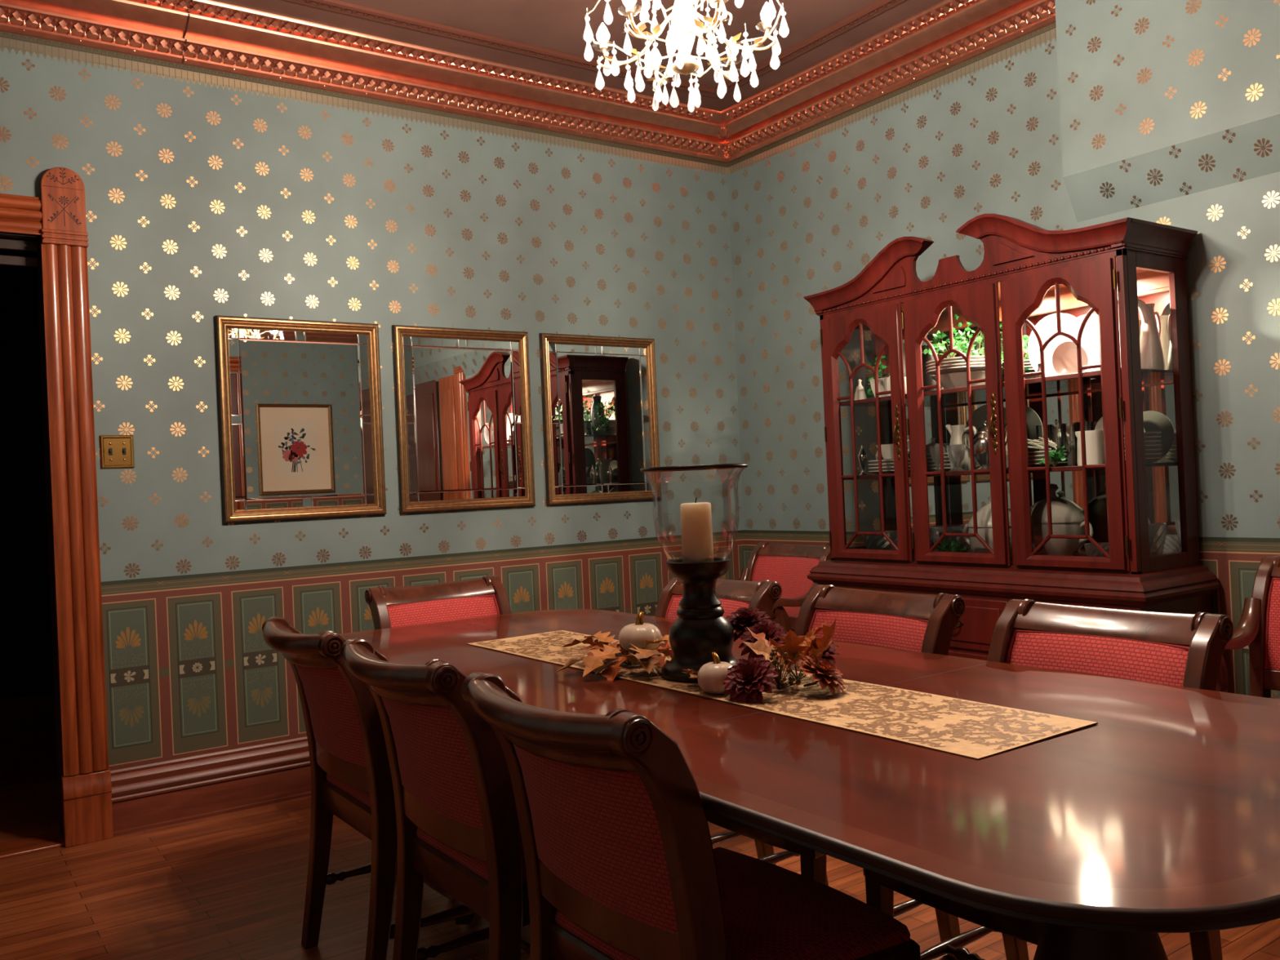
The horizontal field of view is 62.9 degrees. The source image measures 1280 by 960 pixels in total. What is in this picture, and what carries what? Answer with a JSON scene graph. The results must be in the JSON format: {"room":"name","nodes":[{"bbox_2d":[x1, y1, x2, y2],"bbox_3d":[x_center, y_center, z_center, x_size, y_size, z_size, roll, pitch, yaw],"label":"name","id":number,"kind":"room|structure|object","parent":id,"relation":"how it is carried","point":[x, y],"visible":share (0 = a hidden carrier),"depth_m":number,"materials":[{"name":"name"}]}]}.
{"room":"dining room","nodes":[
{"label":"dining room","id":0,"kind":"room"},
{"bbox_2d":[0,251,60,843],"bbox_3d":[-3.440,0.022,4.516,2.600,2.700,2.440,-2,0,-35],"label":"doorway","id":1,"kind":"structure","parent":0,"point":[29,791],"depth_m":5.93,"materials":[{"name":"black"}]},
{"bbox_2d":[0,31,745,769],"bbox_3d":[-1.397,-0.262,4.272,4.720,3.085,0.002,-2,0,-35],"label":"wall","id":2,"kind":"structure","parent":0,"point":[209,193],"depth_m":4.32,"materials":[{"name":"teal paper"}]},
{"bbox_2d":[0,167,113,859],"bbox_3d":[-2.518,0.108,3.545,1.206,2.438,0.202,-2,0,-35],"label":"door frame","id":3,"kind":"structure","parent":2,"relation":"in","point":[58,216],"depth_m":3.77,"materials":[{"name":"brown wood"}]},
{"bbox_2d":[99,435,134,468],"bbox_3d":[-1.936,-0.105,3.878,0.112,0.122,0.017,-2,0,-35],"label":"light switch","id":4,"kind":"object","parent":2,"relation":"attached to","point":[116,451],"visible":1,"depth_m":3.88,"materials":[{"name":"gold metal"}]},
{"bbox_2d":[110,735,311,836],"bbox_3d":[-0.670,1.131,4.715,3.118,0.240,0.030,-2,0,-35],"label":"baseboard","id":5,"kind":"structure","parent":2,"relation":"attached to","point":[157,794],"depth_m":4.02,"materials":[{"name":"brown wood"}]},
{"bbox_2d":[214,315,386,523],"bbox_3d":[-1.369,-0.248,4.272,0.660,0.811,0.028,-2,0,-35],"label":"wall mirror","id":6,"kind":"object","parent":2,"relation":"attached to","point":[310,428],"visible":1,"depth_m":4.27,"materials":[{"name":"brown mirror"}]},
{"bbox_2d":[0,0,730,163],"bbox_3d":[-1.338,-1.720,4.099,4.724,0.184,0.438,-2,0,-35],"label":"trim","id":7,"kind":"structure","parent":2,"relation":"attached to","point":[209,34],"depth_m":4.35,"materials":[{"name":"brown wood"}]},
{"bbox_2d":[391,324,535,513],"bbox_3d":[-0.776,-0.273,4.689,0.660,0.811,0.028,-2,0,-35],"label":"wall mirror","id":8,"kind":"object","parent":2,"relation":"attached to","point":[470,398],"visible":1,"depth_m":4.68,"materials":[{"name":"brown mirror"}]},
{"bbox_2d":[538,333,661,505],"bbox_3d":[-0.180,-0.297,5.108,0.660,0.811,0.028,-2,0,-35],"label":"wall mirror","id":9,"kind":"object","parent":2,"relation":"attached to","point":[605,388],"visible":1,"depth_m":5.10,"materials":[{"name":"brown mirror"}]},
{"bbox_2d":[211,0,943,111],"bbox_3d":[0.111,-1.933,2.030,4.720,0.100,5.500,-2,0,-35],"label":"ceiling","id":10,"kind":"structure","parent":0,"point":[556,25],"depth_m":4.30,"materials":[{"name":"red paint"}]},
{"bbox_2d":[583,0,788,112],"bbox_3d":[0.101,-1.414,2.676,0.526,0.927,0.525,-2,0,-35],"label":"chandelier","id":11,"kind":"object","parent":10,"relation":"hanging from","point":[684,27],"visible":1,"depth_m":2.65,"materials":[{"name":"clear"}]},
{"bbox_2d":[0,795,1279,959],"bbox_3d":[0.207,1.251,2.082,4.720,0.100,5.660,-2,0,-35],"label":"floor","id":12,"kind":"structure","parent":0,"point":[232,886],"depth_m":3.13,"materials":[{"name":"brown wood"}]},
{"bbox_2d":[262,617,475,959],"bbox_3d":[-0.619,0.794,2.746,0.646,0.892,0.504,-2,0,-35],"label":"dining chair","id":13,"kind":"object","parent":12,"relation":"on","point":[351,777],"visible":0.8,"depth_m":2.53,"materials":[{"name":"brown wood"}]},
{"bbox_2d":[339,638,529,959],"bbox_3d":[-0.269,0.776,2.247,0.646,0.892,0.504,-2,0,-35],"label":"dining chair","id":14,"kind":"object","parent":12,"relation":"on","point":[458,828],"visible":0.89,"depth_m":2.04,"materials":[{"name":"brown wood"}]},
{"bbox_2d":[364,575,511,629],"bbox_3d":[-0.562,0.795,3.495,0.504,0.892,0.646,-2,0,-35],"label":"dining chair","id":15,"kind":"object","parent":12,"relation":"on","point":[485,596],"visible":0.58,"depth_m":3.68,"materials":[{"name":"red fabric"}]},
{"bbox_2d":[461,671,920,959],"bbox_3d":[0.081,0.759,1.748,0.646,0.892,0.504,-2,0,-35],"label":"dining chair","id":16,"kind":"object","parent":12,"relation":"on","point":[621,861],"visible":1,"depth_m":1.59,"materials":[{"name":"red fabric"}]},
{"bbox_2d":[653,577,782,865],"bbox_3d":[0.080,0.765,3.207,0.646,0.892,0.504,-2,0,-35],"label":"dining chair","id":17,"kind":"object","parent":12,"relation":"on","point":[733,595],"visible":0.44,"depth_m":3.26,"materials":[{"name":"brown wood"}]},
{"bbox_2d":[738,542,831,632],"bbox_3d":[0.556,0.751,4.807,0.646,0.892,0.559,-2,0,-35],"label":"armchair","id":18,"kind":"object","parent":12,"relation":"on","point":[789,566],"visible":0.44,"depth_m":4.90,"materials":[{"name":"red fabric"}]},
{"bbox_2d":[339,608,1279,959],"bbox_3d":[0.131,0.819,2.410,1.127,0.747,2.860,-2,0,-35],"label":"dining table","id":19,"kind":"object","parent":12,"relation":"on","point":[1162,814],"visible":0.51,"depth_m":1.49,"materials":[{"name":"brown wood"}]},
{"bbox_2d":[466,630,1097,759],"bbox_3d":[0.137,0.442,2.400,0.321,0.003,1.766,-2,0,-35],"label":"table runner","id":20,"kind":"object","parent":19,"relation":"on","point":[975,730],"visible":0.6,"depth_m":1.94,"materials":[{"name":"beige fabric"}]},
{"bbox_2d":[618,611,662,653],"bbox_3d":[-0.001,0.369,2.542,0.103,0.097,0.103,-3,0,38],"label":"pumpkin","id":21,"kind":"object","parent":20,"relation":"on","point":[636,634],"visible":0.84,"depth_m":2.51,"materials":[{"name":"beige"}]},
{"bbox_2d":[681,669,697,679],"bbox_3d":[0.131,0.415,2.208,0.074,0.036,0.120,-2,0,-35],"label":"leaf","id":22,"kind":"object","parent":20,"relation":"on","point":[690,672],"visible":0.27,"depth_m":2.22,"materials":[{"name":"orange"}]},
{"bbox_2d":[640,463,747,682],"bbox_3d":[0.132,0.204,2.366,0.244,0.472,0.244,-2,0,-35],"label":"hurricane candle holder","id":23,"kind":"object","parent":20,"relation":"on","point":[700,628],"visible":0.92,"depth_m":2.31,"materials":[{"name":"black paint"}]},
{"bbox_2d":[680,497,713,562],"bbox_3d":[0.128,0.114,2.366,0.071,0.148,0.071,-2,0,-35],"label":"pillar candle","id":24,"kind":"object","parent":23,"relation":"on","point":[696,530],"visible":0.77,"depth_m":2.34,"materials":[{"name":"beige wax"}]},
{"bbox_2d":[697,651,733,694],"bbox_3d":[0.160,0.397,2.156,0.082,0.083,0.082,-2,0,-14],"label":"pumpkin","id":25,"kind":"object","parent":20,"relation":"on","point":[711,676],"visible":0.87,"depth_m":2.13,"materials":[{"name":"beige ceramic"}]},
{"bbox_2d":[722,656,780,703],"bbox_3d":[0.221,0.401,2.085,0.119,0.093,0.094,-3,0,29],"label":"chrysanthemum","id":26,"kind":"object","parent":20,"relation":"on","point":[746,680],"visible":1,"depth_m":2.07,"materials":[{"name":"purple plant"}]},
{"bbox_2d":[738,620,787,658],"bbox_3d":[0.279,0.358,2.335,0.123,0.086,0.104,-3,0,21],"label":"chrysanthemum","id":27,"kind":"object","parent":20,"relation":"on","point":[772,630],"visible":0.58,"depth_m":2.33,"materials":[{"name":"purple plant"}]},
{"bbox_2d":[725,607,772,641],"bbox_3d":[0.246,0.332,2.417,0.123,0.071,0.113,-3,0,26],"label":"chrysanthemum","id":28,"kind":"object","parent":27,"relation":"on","point":[743,618],"visible":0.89,"depth_m":2.40,"materials":[{"name":"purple plant"}]},
{"bbox_2d":[768,648,800,689],"bbox_3d":[0.283,0.387,2.142,0.081,0.085,0.089,-2,0,-35],"label":"berry spray","id":29,"kind":"object","parent":20,"relation":"on","point":[780,681],"visible":0.66,"depth_m":2.14,"materials":[{"name":"brown plant"}]},
{"bbox_2d":[742,617,835,679],"bbox_3d":[0.328,0.359,2.218,0.174,0.130,0.252,-2,0,-35],"label":"leaf","id":30,"kind":"object","parent":20,"relation":"on","point":[793,643],"visible":0.81,"depth_m":2.21,"materials":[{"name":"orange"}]},
{"bbox_2d":[796,641,839,665],"bbox_3d":[0.385,0.376,2.274,0.100,0.059,0.085,-3,0,32],"label":"chrysanthemum","id":31,"kind":"object","parent":20,"relation":"on","point":[830,651],"visible":0.16,"depth_m":2.25,"materials":[{"name":"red plant"}]},
{"bbox_2d":[795,654,844,694],"bbox_3d":[0.361,0.391,2.106,0.099,0.078,0.117,-3,0,22],"label":"chrysanthemum","id":32,"kind":"object","parent":20,"relation":"on","point":[823,671],"visible":1,"depth_m":2.09,"materials":[{"name":"orange plant"}]},
{"bbox_2d":[705,584,965,959],"bbox_3d":[0.464,0.746,2.659,0.646,0.892,0.504,-2,0,-35],"label":"dining chair","id":33,"kind":"object","parent":12,"relation":"on","point":[916,622],"visible":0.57,"depth_m":2.70,"materials":[{"name":"brown wood"}]},
{"bbox_2d":[803,213,1220,660],"bbox_3d":[1.339,0.097,4.058,0.497,2.122,1.516,-2,0,-35],"label":"china cabinet","id":34,"kind":"object","parent":12,"relation":"on","point":[1028,273],"visible":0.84,"depth_m":3.79,"materials":[{"name":"brown wood"}]},
{"bbox_2d":[853,378,866,399],"bbox_3d":[0.949,-0.385,4.513,0.060,0.100,0.060,-2,0,-35],"label":"bell","id":35,"kind":"object","parent":34,"relation":"on","point":[860,393],"visible":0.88,"depth_m":4.50,"materials":[{"name":"beige ceramic"}]},
{"bbox_2d":[857,444,867,475],"bbox_3d":[0.975,-0.087,4.581,0.042,0.136,0.042,-2,0,-35],"label":"salt shaker","id":36,"kind":"object","parent":34,"relation":"on","point":[862,456],"visible":0.85,"depth_m":4.57,"materials":[{"name":"silver metal"}]},
{"bbox_2d":[864,355,889,398],"bbox_3d":[1.048,-0.447,4.603,0.133,0.212,0.106,-3,0,-9],"label":"ivy plant","id":37,"kind":"object","parent":34,"relation":"on","point":[882,366],"visible":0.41,"depth_m":4.59,"materials":[{"name":"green plant"}]},
{"bbox_2d":[862,530,897,550],"bbox_3d":[1.055,0.275,4.508,0.196,0.105,0.197,-2,0,-35],"label":"crystal bowl","id":38,"kind":"object","parent":34,"relation":"on","point":[871,541],"visible":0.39,"depth_m":4.44,"materials":[{"name":"clear glass"}]},
{"bbox_2d":[869,375,906,397],"bbox_3d":[1.065,-0.395,4.417,0.132,0.108,0.132,-2,0,-35],"label":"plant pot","id":39,"kind":"object","parent":34,"relation":"on","point":[884,384],"visible":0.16,"depth_m":4.38,"materials":[{"name":"beige ceramic"}]},
{"bbox_2d":[868,469,910,474],"bbox_3d":[1.075,-0.033,4.458,0.200,0.019,0.200,-2,0,-35],"label":"plate","id":40,"kind":"object","parent":34,"relation":"on","point":[876,472],"visible":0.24,"depth_m":4.39,"materials":[{"name":"beige ceramic"}]},
{"bbox_2d":[868,465,910,471],"bbox_3d":[1.075,-0.048,4.458,0.200,0.019,0.200,-3,0,15],"label":"plate","id":41,"kind":"object","parent":40,"relation":"on","point":[890,468],"visible":0.3,"depth_m":4.39,"materials":[{"name":"beige ceramic"}]},
{"bbox_2d":[867,462,910,466],"bbox_3d":[1.074,-0.062,4.458,0.200,0.019,0.200,-2,0,-25],"label":"plate","id":42,"kind":"object","parent":41,"relation":"on","point":[886,464],"visible":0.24,"depth_m":4.39,"materials":[{"name":"beige ceramic"}]},
{"bbox_2d":[867,458,910,463],"bbox_3d":[1.074,-0.077,4.458,0.200,0.019,0.200,-3,0,25],"label":"plate","id":43,"kind":"object","parent":42,"relation":"on","point":[883,461],"visible":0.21,"depth_m":4.39,"materials":[{"name":"beige ceramic"}]},
{"bbox_2d":[875,439,909,459],"bbox_3d":[1.084,-0.131,4.448,0.168,0.081,0.104,-3,0,38],"label":"gravy boat","id":44,"kind":"object","parent":43,"relation":"on","point":[886,450],"visible":0.44,"depth_m":4.43,"materials":[{"name":"beige ceramic"}]},
{"bbox_2d":[902,342,906,377],"bbox_3d":[1.133,-0.469,4.559,0.090,0.250,0.090,-2,0,-35],"label":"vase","id":45,"kind":"object","parent":34,"relation":"on","point":[904,351],"visible":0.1,"depth_m":4.52,"materials":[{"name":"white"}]},
{"bbox_2d":[911,528,934,558],"bbox_3d":[1.152,0.262,4.351,0.148,0.120,0.149,-2,0,-35],"label":"crystal bowl","id":46,"kind":"object","parent":34,"relation":"on","point":[931,530],"visible":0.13,"depth_m":4.31,"materials":[{"name":"clear glass"}]},
{"bbox_2d":[929,445,944,471],"bbox_3d":[1.180,-0.082,4.150,0.056,0.105,0.053,-2,0,-35],"label":"glass goblet","id":47,"kind":"object","parent":34,"relation":"on","point":[934,450],"visible":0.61,"depth_m":4.13,"materials":[{"name":"clear glass"}]},
{"bbox_2d":[927,466,951,471],"bbox_3d":[1.204,-0.040,4.276,0.184,0.019,0.184,-2,0,-35],"label":"plate","id":48,"kind":"object","parent":34,"relation":"on","point":[946,468],"visible":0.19,"depth_m":4.20,"materials":[{"name":"beige ceramic"}]},
{"bbox_2d":[926,463,950,467],"bbox_3d":[1.203,-0.054,4.276,0.184,0.019,0.184,-3,0,15],"label":"plate","id":49,"kind":"object","parent":48,"relation":"on","point":[944,464],"visible":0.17,"depth_m":4.20,"materials":[{"name":"beige ceramic"}]},
{"bbox_2d":[926,459,950,464],"bbox_3d":[1.202,-0.069,4.276,0.184,0.019,0.184,-2,0,-25],"label":"plate","id":50,"kind":"object","parent":49,"relation":"on","point":[931,462],"visible":0.16,"depth_m":4.20,"materials":[{"name":"beige ceramic"}]},
{"bbox_2d":[926,456,949,461],"bbox_3d":[1.202,-0.083,4.276,0.184,0.019,0.184,-3,0,25],"label":"plate","id":51,"kind":"object","parent":50,"relation":"on","point":[945,458],"visible":0.14,"depth_m":4.20,"materials":[{"name":"beige ceramic"}]},
{"bbox_2d":[926,453,948,457],"bbox_3d":[1.201,-0.098,4.276,0.184,0.019,0.184,-2,0,-16],"label":"plate","id":52,"kind":"object","parent":51,"relation":"on","point":[944,454],"visible":0.06,"depth_m":4.20,"materials":[{"name":"beige ceramic"}]},
{"bbox_2d":[925,437,946,453],"bbox_3d":[1.199,-0.142,4.276,0.100,0.066,0.100,-2,0,-35],"label":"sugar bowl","id":53,"kind":"object","parent":52,"relation":"on","point":[933,442],"visible":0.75,"depth_m":4.25,"materials":[{"name":"beige ceramic"}]},
{"bbox_2d":[946,444,956,471],"bbox_3d":[1.234,-0.085,4.109,0.056,0.105,0.053,-2,0,-35],"label":"glass goblet","id":54,"kind":"object","parent":34,"relation":"on","point":[948,446],"visible":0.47,"depth_m":4.10,"materials":[{"name":"clear glass"}]},
{"bbox_2d":[936,537,968,552],"bbox_3d":[1.231,0.274,4.149,0.104,0.087,0.148,-2,0,-35],"label":"ivy plant","id":55,"kind":"object","parent":34,"relation":"on","point":[959,547],"visible":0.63,"depth_m":4.13,"materials":[{"name":"green plant"}]},
{"bbox_2d":[938,530,970,552],"bbox_3d":[1.285,0.264,4.249,0.134,0.105,0.135,-2,0,-35],"label":"crystal bowl","id":56,"kind":"object","parent":34,"relation":"on","point":[956,539],"visible":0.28,"depth_m":4.21,"materials":[{"name":"clear glass"}]},
{"bbox_2d":[930,371,985,389],"bbox_3d":[1.291,-0.386,4.166,0.256,0.067,0.256,-2,0,-35],"label":"serving bowl","id":57,"kind":"object","parent":34,"relation":"on","point":[957,380],"visible":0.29,"depth_m":4.09,"materials":[{"name":"beige ceramic"}]},
{"bbox_2d":[925,364,1002,375],"bbox_3d":[1.289,-0.430,4.166,0.290,0.019,0.290,-2,0,-35],"label":"plate","id":58,"kind":"object","parent":57,"relation":"on","point":[980,367],"visible":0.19,"depth_m":4.07,"materials":[{"name":"beige ceramic"}]},
{"bbox_2d":[925,361,984,370],"bbox_3d":[1.288,-0.443,4.166,0.290,0.019,0.290,-3,0,15],"label":"plate","id":59,"kind":"object","parent":58,"relation":"on","point":[980,362],"visible":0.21,"depth_m":4.05,"materials":[{"name":"beige ceramic"}]},
{"bbox_2d":[925,358,984,368],"bbox_3d":[1.288,-0.455,4.166,0.290,0.019,0.290,-2,0,-25],"label":"plate","id":60,"kind":"object","parent":59,"relation":"on","point":[980,359],"visible":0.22,"depth_m":4.05,"materials":[{"name":"beige ceramic"}]},
{"bbox_2d":[925,355,984,364],"bbox_3d":[1.287,-0.468,4.166,0.290,0.019,0.290,-3,0,25],"label":"plate","id":61,"kind":"object","parent":60,"relation":"on","point":[980,356],"visible":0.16,"depth_m":4.05,"materials":[{"name":"beige ceramic"}]},
{"bbox_2d":[922,329,979,357],"bbox_3d":[1.231,-0.542,4.183,0.186,0.128,0.220,-2,0,-35],"label":"ivy plant","id":62,"kind":"object","parent":61,"relation":"on","point":[935,344],"visible":0.76,"depth_m":4.16,"materials":[{"name":"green plant"}]},
{"bbox_2d":[951,444,965,471],"bbox_3d":[1.234,-0.085,4.048,0.056,0.105,0.053,-2,0,-35],"label":"glass goblet","id":63,"kind":"object","parent":34,"relation":"on","point":[958,451],"visible":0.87,"depth_m":4.03,"materials":[{"name":"clear glass"}]},
{"bbox_2d":[945,424,976,471],"bbox_3d":[1.284,-0.131,4.184,0.088,0.192,0.137,-3,0,-10],"label":"pitcher","id":64,"kind":"object","parent":34,"relation":"on","point":[956,432],"visible":0.61,"depth_m":4.16,"materials":[{"name":"beige ceramic"}]},
{"bbox_2d":[951,314,1004,368],"bbox_3d":[1.355,-0.524,4.268,0.120,0.332,0.295,-2,0,-35],"label":"ivy plant","id":65,"kind":"object","parent":34,"relation":"on","point":[979,338],"visible":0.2,"depth_m":4.27,"materials":[{"name":"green plant"}]},
{"bbox_2d":[961,419,1007,469],"bbox_3d":[1.346,-0.137,4.040,0.226,0.198,0.120,-3,0,33],"label":"teapot","id":66,"kind":"object","parent":34,"relation":"on","point":[980,440],"visible":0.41,"depth_m":4.01,"materials":[{"name":"silver metal"}]},
{"bbox_2d":[966,404,1008,467],"bbox_3d":[1.425,-0.172,4.216,0.048,0.268,0.270,-2,0,-35],"label":"platter","id":67,"kind":"object","parent":34,"relation":"on","point":[979,415],"visible":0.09,"depth_m":4.25,"materials":[{"name":"silver"}]},
{"bbox_2d":[963,496,1012,560],"bbox_3d":[1.363,0.185,4.044,0.202,0.252,0.202,-3,0,10],"label":"covered dish","id":68,"kind":"object","parent":34,"relation":"on","point":[984,529],"visible":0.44,"depth_m":3.98,"materials":[{"name":"beige ceramic"}]},
{"bbox_2d":[848,368,1173,406],"bbox_3d":[1.361,-0.351,4.089,0.360,0.009,1.332,-2,0,-35],"label":"shelf","id":69,"kind":"object","parent":34,"relation":"attached to","point":[1091,380],"depth_m":3.98,"materials":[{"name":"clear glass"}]},
{"bbox_2d":[886,291,1181,556],"bbox_3d":[1.520,-0.173,4.194,0.001,0.954,1.334,-2,0,-35],"label":"mirror","id":70,"kind":"object","parent":34,"relation":"attached to","point":[1157,392],"depth_m":4.01,"materials":[{"name":"clear glass"}]},
{"bbox_2d":[1028,461,1067,467],"bbox_3d":[1.474,-0.054,3.830,0.170,0.019,0.170,-2,0,-35],"label":"plate","id":71,"kind":"object","parent":34,"relation":"on","point":[1060,464],"visible":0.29,"depth_m":3.77,"materials":[{"name":"beige ceramic"}]},
{"bbox_2d":[1028,457,1067,462],"bbox_3d":[1.473,-0.068,3.830,0.170,0.019,0.170,-3,0,15],"label":"plate","id":72,"kind":"object","parent":71,"relation":"on","point":[1033,460],"visible":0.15,"depth_m":3.77,"materials":[{"name":"beige ceramic"}]},
{"bbox_2d":[1028,453,1066,459],"bbox_3d":[1.472,-0.082,3.830,0.170,0.019,0.170,-2,0,-25],"label":"plate","id":73,"kind":"object","parent":72,"relation":"on","point":[1037,456],"visible":0.17,"depth_m":3.77,"materials":[{"name":"beige ceramic"}]},
{"bbox_2d":[1027,449,1066,455],"bbox_3d":[1.472,-0.096,3.830,0.170,0.019,0.170,-3,0,25],"label":"plate","id":74,"kind":"object","parent":73,"relation":"on","point":[1041,452],"visible":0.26,"depth_m":3.77,"materials":[{"name":"beige ceramic"}]},
{"bbox_2d":[1027,436,1057,449],"bbox_3d":[1.472,-0.138,3.833,0.054,0.059,0.142,-2,0,-35],"label":"pile","id":75,"kind":"object","parent":74,"relation":"on","point":[1051,443],"visible":0.73,"depth_m":3.82,"materials":[{"name":"beige ceramic"}]},
{"bbox_2d":[1027,312,1075,376],"bbox_3d":[1.583,-0.496,3.947,0.044,0.262,0.264,-2,0,-35],"label":"platter","id":76,"kind":"object","parent":34,"relation":"on","point":[1046,326],"visible":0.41,"depth_m":3.99,"materials":[{"name":"beige ceramic"}]},
{"bbox_2d":[1038,445,1066,466],"bbox_3d":[1.463,-0.083,3.717,0.098,0.075,0.079,-3,0,26],"label":"ivy plant","id":77,"kind":"object","parent":34,"relation":"on","point":[1058,456],"visible":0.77,"depth_m":3.70,"materials":[{"name":"green plant"}]},
{"bbox_2d":[1048,423,1064,466],"bbox_3d":[1.561,-0.129,3.918,0.051,0.162,0.051,-2,0,-35],"label":"tumbler","id":78,"kind":"object","parent":34,"relation":"on","point":[1050,425],"visible":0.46,"depth_m":3.93,"materials":[{"name":"clear glass"}]},
{"bbox_2d":[1030,483,1093,555],"bbox_3d":[1.529,0.158,3.868,0.227,0.290,0.227,-3,0,10],"label":"tureen","id":79,"kind":"object","parent":34,"relation":"on","point":[1068,518],"visible":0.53,"depth_m":3.79,"materials":[{"name":"beige ceramic"}]},
{"bbox_2d":[1062,422,1077,466],"bbox_3d":[1.593,-0.131,3.873,0.051,0.162,0.051,-2,0,-35],"label":"tumbler","id":80,"kind":"object","parent":34,"relation":"on","point":[1063,424],"visible":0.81,"depth_m":3.89,"materials":[{"name":"clear glass"}]},
{"bbox_2d":[1052,341,1088,375],"bbox_3d":[1.577,-0.436,3.831,0.038,0.142,0.144,-2,0,-35],"label":"plate","id":81,"kind":"object","parent":34,"relation":"on","point":[1064,360],"visible":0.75,"depth_m":3.85,"materials":[{"name":"beige"}]},
{"bbox_2d":[1059,314,1098,371],"bbox_3d":[1.639,-0.485,3.808,0.045,0.234,0.236,-2,0,-35],"label":"serving platter","id":82,"kind":"object","parent":34,"relation":"on","point":[1090,337],"visible":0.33,"depth_m":3.82,"materials":[{"name":"beige ceramic"}]},
{"bbox_2d":[1075,430,1104,466],"bbox_3d":[1.578,-0.111,3.661,0.100,0.122,0.100,-2,0,-35],"label":"canister","id":83,"kind":"object","parent":34,"relation":"on","point":[1095,450],"visible":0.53,"depth_m":3.62,"materials":[{"name":"beige ceramic"}]},
{"bbox_2d":[1084,542,1109,556],"bbox_3d":[1.624,0.261,3.680,0.113,0.075,0.114,-2,0,-35],"label":"crystal bowl","id":84,"kind":"object","parent":34,"relation":"on","point":[1091,550],"visible":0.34,"depth_m":3.65,"materials":[{"name":"clear glass"}]},
{"bbox_2d":[1094,416,1146,431],"bbox_3d":[1.723,-0.152,3.752,0.043,0.194,0.196,-2,0,-35],"label":"plate","id":85,"kind":"object","parent":34,"relation":"on","point":[1099,426],"visible":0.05,"depth_m":3.80,"materials":[{"name":"beige ceramic"}]},
{"bbox_2d":[1124,457,1162,463],"bbox_3d":[1.717,-0.066,3.614,0.156,0.019,0.156,-2,0,-35],"label":"plate","id":86,"kind":"object","parent":34,"relation":"on","point":[1152,460],"visible":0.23,"depth_m":3.55,"materials":[{"name":"beige ceramic"}]},
{"bbox_2d":[1124,453,1162,458],"bbox_3d":[1.716,-0.080,3.614,0.156,0.019,0.156,-3,0,15],"label":"plate","id":87,"kind":"object","parent":86,"relation":"on","point":[1147,455],"visible":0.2,"depth_m":3.55,"materials":[{"name":"beige ceramic"}]},
{"bbox_2d":[1144,448,1161,453],"bbox_3d":[1.716,-0.095,3.614,0.156,0.019,0.156,-2,0,-25],"label":"plate","id":88,"kind":"object","parent":87,"relation":"on","point":[1147,451],"visible":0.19,"depth_m":3.55,"materials":[{"name":"beige ceramic"}]},
{"bbox_2d":[1144,444,1161,448],"bbox_3d":[1.715,-0.109,3.614,0.156,0.019,0.156,-3,0,25],"label":"plate","id":89,"kind":"object","parent":88,"relation":"on","point":[1156,446],"visible":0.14,"depth_m":3.55,"materials":[{"name":"beige ceramic"}]},
{"bbox_2d":[1124,440,1161,444],"bbox_3d":[1.714,-0.123,3.614,0.156,0.019,0.156,-2,0,-16],"label":"plate","id":90,"kind":"object","parent":89,"relation":"on","point":[1151,442],"visible":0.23,"depth_m":3.55,"materials":[{"name":"beige ceramic"}]},
{"bbox_2d":[1124,435,1161,441],"bbox_3d":[1.714,-0.138,3.614,0.156,0.019,0.156,-3,0,34],"label":"plate","id":91,"kind":"object","parent":90,"relation":"on","point":[1146,437],"visible":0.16,"depth_m":3.55,"materials":[{"name":"beige ceramic"}]},
{"bbox_2d":[1143,431,1160,436],"bbox_3d":[1.713,-0.152,3.614,0.156,0.019,0.156,-3,0,-6],"label":"plate","id":92,"kind":"object","parent":91,"relation":"on","point":[1146,433],"visible":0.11,"depth_m":3.55,"materials":[{"name":"beige ceramic"}]},
{"bbox_2d":[1128,523,1167,556],"bbox_3d":[1.738,0.223,3.602,0.144,0.140,0.145,-2,0,-35],"label":"crystal bowl","id":93,"kind":"object","parent":34,"relation":"on","point":[1157,531],"visible":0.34,"depth_m":3.55,"materials":[{"name":"clear glass"}]},
{"bbox_2d":[1137,299,1164,369],"bbox_3d":[1.763,-0.500,3.638,0.150,0.249,0.088,-3,0,-10],"label":"ewer","id":94,"kind":"object","parent":34,"relation":"on","point":[1152,357],"visible":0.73,"depth_m":3.61,"materials":[{"name":"beige ceramic"}]},
{"bbox_2d":[1145,462,1177,466],"bbox_3d":[1.375,-0.034,4.088,0.360,0.009,1.332,-2,0,-35],"label":"shelf","id":95,"kind":"object","parent":34,"relation":"attached to","point":[1155,464],"depth_m":3.58,"materials":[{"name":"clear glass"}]},
{"bbox_2d":[862,599,1233,959],"bbox_3d":[0.835,0.727,2.131,0.646,0.892,0.504,-2,0,-35],"label":"dining chair","id":96,"kind":"object","parent":12,"relation":"on","point":[1175,649],"visible":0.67,"depth_m":2.21,"materials":[{"name":"brown wood"}]},
{"bbox_2d":[1216,555,1279,699],"bbox_3d":[1.919,0.682,2.918,0.646,0.892,0.559,-2,0,-35],"label":"armchair","id":97,"kind":"object","parent":12,"relation":"on","point":[1259,624],"visible":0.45,"depth_m":3.18,"materials":[{"name":"brown wood"}]},
{"bbox_2d":[727,0,1279,697],"bbox_3d":[2.044,-0.419,3.404,0.082,3.085,5.616,-2,0,-35],"label":"wall","id":98,"kind":"structure","parent":0,"point":[1164,112],"depth_m":4.03,"materials":[{"name":"teal paper"}]},
{"bbox_2d":[714,0,1055,163],"bbox_3d":[0.869,-1.816,4.684,0.438,0.182,2.021,-2,0,-35],"label":"trim","id":99,"kind":"structure","parent":98,"relation":"attached to","point":[947,34],"depth_m":4.58,"materials":[{"name":"brown wood"}]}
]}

